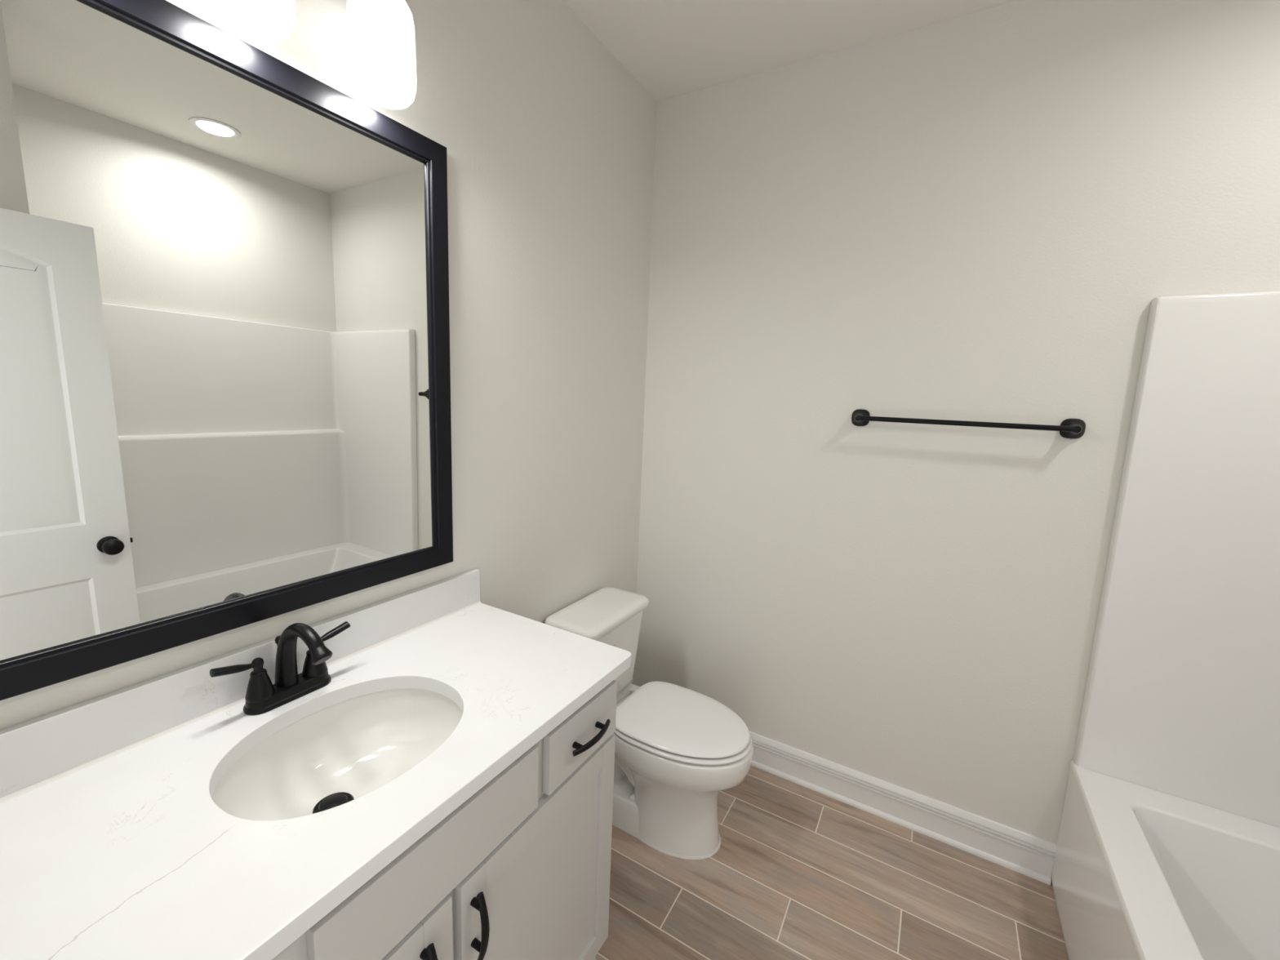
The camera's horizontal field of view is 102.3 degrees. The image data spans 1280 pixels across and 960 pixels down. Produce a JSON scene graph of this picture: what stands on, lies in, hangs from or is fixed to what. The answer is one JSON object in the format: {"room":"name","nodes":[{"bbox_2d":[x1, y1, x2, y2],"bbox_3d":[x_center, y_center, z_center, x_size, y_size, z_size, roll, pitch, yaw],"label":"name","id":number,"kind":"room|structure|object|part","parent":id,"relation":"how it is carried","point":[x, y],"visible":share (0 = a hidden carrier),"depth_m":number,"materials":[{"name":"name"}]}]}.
{"room":"bathroom","nodes":[
{"label":"bathroom","id":0,"kind":"room"},
{"bbox_2d":[0,0,657,729],"bbox_3d":[-0.568,-0.080,1.459,0.120,2.743,2.340,8,11,30],"label":"wall","id":1,"kind":"structure","parent":0,"point":[548,139],"depth_m":1.61,"materials":[{"name":"white paint"}]},
{"bbox_2d":[0,0,453,700],"bbox_3d":[-0.750,-0.241,0.952,0.022,1.063,0.957,8,11,30],"label":"wall mirror","id":2,"kind":"object","parent":1,"relation":"attached to","point":[225,369],"visible":1,"depth_m":0.90,"materials":[{"name":"black paint"}]},
{"bbox_2d":[0,568,479,798],"bbox_3d":[-0.770,0.382,1.070,0.019,0.102,1.120,8,11,30],"label":"backsplash","id":3,"kind":"structure","parent":1,"relation":"attached to","point":[33,751],"depth_m":0.93,"materials":[{"name":"white stone"}]},
{"bbox_2d":[206,0,294,41],"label":"vanity light","id":4,"kind":"object","parent":1,"relation":"attached to","point":[268,20],"depth_m":0.85,"materials":[{"name":"white glass"}]},
{"bbox_3d":[-0.645,-0.852,0.846,0.126,0.186,0.126,8,11,30],"label":"lamp shade","id":5,"kind":"part","parent":4,"relation":"part of","materials":[{"name":"white glass"}]},
{"bbox_2d":[346,0,416,109],"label":"vanity light","id":6,"kind":"object","parent":1,"relation":"attached to","point":[381,53],"depth_m":1.01,"materials":[{"name":"white glass"}]},
{"bbox_3d":[-0.525,-0.880,1.049,0.126,0.186,0.126,8,11,30],"label":"lamp shade","id":7,"kind":"part","parent":6,"relation":"part of","materials":[{"name":"white glass"}]},
{"bbox_2d":[562,0,1016,101],"bbox_3d":[0.438,-1.298,0.330,2.690,0.100,2.970,8,11,30],"label":"ceiling","id":8,"kind":"structure","parent":0,"point":[673,48],"depth_m":1.68,"materials":[{"name":"white paint"}]},
{"bbox_2d":[595,765,1068,959],"bbox_3d":[0.323,1.506,0.780,2.690,0.100,2.970,8,11,30],"label":"floor","id":9,"kind":"structure","parent":0,"point":[797,872],"depth_m":1.65,"materials":[{"name":"brown tile"}]},
{"bbox_2d":[271,680,617,959],"bbox_3d":[-0.557,0.934,1.006,0.574,0.887,1.071,8,11,30],"label":"vanity cabinet","id":10,"kind":"object","parent":9,"relation":"on","point":[521,869],"visible":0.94,"depth_m":1.00,"materials":[{"name":"grey paint"}]},
{"bbox_2d":[0,568,631,959],"bbox_3d":[-0.537,0.429,0.939,0.561,0.133,1.120,8,11,30],"label":"countertop","id":11,"kind":"structure","parent":10,"relation":"on","point":[116,844],"depth_m":0.79,"materials":[{"name":"white stone"}]},
{"bbox_2d":[209,621,350,715],"bbox_3d":[-0.698,0.355,1.040,0.202,0.170,0.201,1,9,-11],"label":"faucet","id":12,"kind":"object","parent":11,"relation":"on","point":[262,696],"visible":1,"depth_m":1.01,"materials":[{"name":"black metal"}]},
{"bbox_3d":[-0.755,0.350,0.959,0.020,0.026,0.071,8,11,30],"label":"lever","id":13,"kind":"part","parent":12,"relation":"part of","materials":[{"name":"black metal"}]},
{"bbox_3d":[-0.740,0.384,1.000,0.048,0.082,0.048,8,11,30],"label":"handle","id":14,"kind":"part","parent":12,"relation":"part of","materials":[{"name":"black metal"}]},
{"bbox_3d":[-0.735,0.367,1.054,0.016,0.100,0.016,8,11,30],"label":"lift rod","id":15,"kind":"part","parent":12,"relation":"part of","materials":[{"name":"black metal"}]},
{"bbox_3d":[-0.716,0.426,1.051,0.057,0.026,0.159,8,11,30],"label":"plate","id":16,"kind":"part","parent":12,"relation":"part of","materials":[{"name":"black metal"}]},
{"bbox_3d":[-0.663,0.351,1.010,0.178,0.150,0.039,8,11,30],"label":"spout","id":17,"kind":"part","parent":12,"relation":"part of","materials":[{"name":"black metal"}]},
{"bbox_3d":[-0.688,0.373,1.087,0.048,0.082,0.048,8,11,30],"label":"handle","id":18,"kind":"part","parent":12,"relation":"part of","materials":[{"name":"black metal"}]},
{"bbox_3d":[-0.664,0.329,1.113,0.020,0.026,0.071,8,11,30],"label":"lever","id":19,"kind":"part","parent":12,"relation":"part of","materials":[{"name":"black metal"}]},
{"bbox_2d":[212,688,462,820],"bbox_3d":[-0.532,0.566,0.962,0.397,0.142,0.484,8,11,30],"label":"sink","id":20,"kind":"object","parent":11,"relation":"in","point":[336,754],"visible":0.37,"depth_m":1.06,"materials":[{"name":"white ceramic"}]},
{"bbox_3d":[-0.365,0.911,0.890,0.020,0.789,1.071,8,11,30],"label":"frame","id":21,"kind":"part","parent":10,"relation":"part of","materials":[{"name":"grey paint"}]},
{"bbox_3d":[-0.474,1.026,0.685,0.020,0.599,0.545,8,11,30],"label":"door","id":22,"kind":"part","parent":10,"relation":"part of","materials":[{"name":"grey paint"}]},
{"bbox_3d":[-0.333,0.802,0.823,0.037,0.137,0.016,8,11,30],"label":"handle","id":23,"kind":"part","parent":10,"relation":"part of","materials":[{"name":"black metal"}]},
{"bbox_3d":[-0.282,0.790,0.910,0.037,0.137,0.016,8,11,30],"label":"handle","id":24,"kind":"part","parent":10,"relation":"part of","materials":[{"name":"black metal"}]},
{"bbox_3d":[-0.205,0.964,1.141,0.020,0.599,0.485,8,11,30],"label":"door","id":25,"kind":"part","parent":10,"relation":"part of","materials":[{"name":"grey paint"}]},
{"bbox_3d":[-0.131,0.578,1.180,0.020,0.137,0.255,8,11,30],"label":"drawer","id":26,"kind":"part","parent":10,"relation":"part of","materials":[{"name":"grey paint"}]},
{"bbox_3d":[-0.108,0.581,1.165,0.037,0.016,0.137,8,11,30],"label":"handle","id":27,"kind":"part","parent":10,"relation":"part of","materials":[{"name":"black metal"}]},
{"bbox_2d":[544,586,753,859],"bbox_3d":[0.052,0.881,1.879,0.731,0.762,0.420,8,11,30],"label":"toilet","id":28,"kind":"object","parent":9,"relation":"on","point":[677,747],"visible":0.74,"depth_m":1.77,"materials":[{"name":"white ceramic"}]},
{"bbox_3d":[-0.151,0.494,1.946,0.226,0.036,0.420,8,11,30],"label":"tank lid","id":29,"kind":"part","parent":28,"relation":"part of","materials":[{"name":"white ceramic"}]},
{"bbox_3d":[-0.162,0.672,1.978,0.196,0.324,0.388,8,11,30],"label":"tank","id":30,"kind":"part","parent":28,"relation":"part of","materials":[{"name":"white ceramic"}]},
{"bbox_3d":[0.154,0.840,1.814,0.469,0.020,0.362,8,11,30],"label":"lid","id":31,"kind":"part","parent":28,"relation":"part of","materials":[{"name":"white plastic"}]},
{"bbox_3d":[0.155,0.863,1.816,0.481,0.018,0.372,8,11,30],"label":"seat","id":32,"kind":"part","parent":28,"relation":"part of","materials":[{"name":"white plastic"}]},
{"bbox_2d":[1051,760,1279,959],"bbox_3d":[1.356,1.253,0.868,0.809,0.454,1.471,8,11,30],"label":"bathtub","id":33,"kind":"object","parent":9,"relation":"on","point":[1140,873],"visible":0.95,"depth_m":1.37,"materials":[{"name":"white plastic"}]},
{"bbox_2d":[1073,291,1279,827],"bbox_3d":[1.388,0.326,0.722,0.824,1.422,1.474,8,11,30],"label":"shower surround","id":34,"kind":"object","parent":33,"relation":"on","point":[1181,699],"visible":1,"depth_m":1.43,"materials":[{"name":"white plastic"}]},
{"bbox_2d":[632,0,1279,880],"bbox_3d":[1.100,-0.062,1.774,2.450,2.743,0.120,8,11,30],"label":"wall","id":35,"kind":"structure","parent":0,"point":[982,215],"depth_m":1.75,"materials":[{"name":"white paint"}]},
{"bbox_2d":[749,731,1056,885],"bbox_3d":[0.664,1.184,2.118,1.644,0.140,0.022,8,11,30],"label":"baseboard","id":36,"kind":"structure","parent":35,"relation":"attached to","point":[1024,853],"depth_m":1.91,"materials":[{"name":"white paint"}]},
{"bbox_2d":[851,408,1085,439],"bbox_3d":[1.036,-0.186,1.680,0.659,0.061,0.075,8,11,30],"label":"towel bar","id":37,"kind":"object","parent":35,"relation":"attached to","point":[1073,428],"visible":1,"depth_m":1.62,"materials":[{"name":"black metal"}]},
{"bbox_3d":[0.778,-0.220,1.828,0.061,0.061,0.075,8,11,30],"label":"post","id":38,"kind":"part","parent":37,"relation":"part of","materials":[{"name":"black metal"}]},
{"bbox_3d":[1.293,-0.152,1.533,0.061,0.061,0.075,8,11,30],"label":"post","id":39,"kind":"part","parent":37,"relation":"part of","materials":[{"name":"black metal"}]}
]}

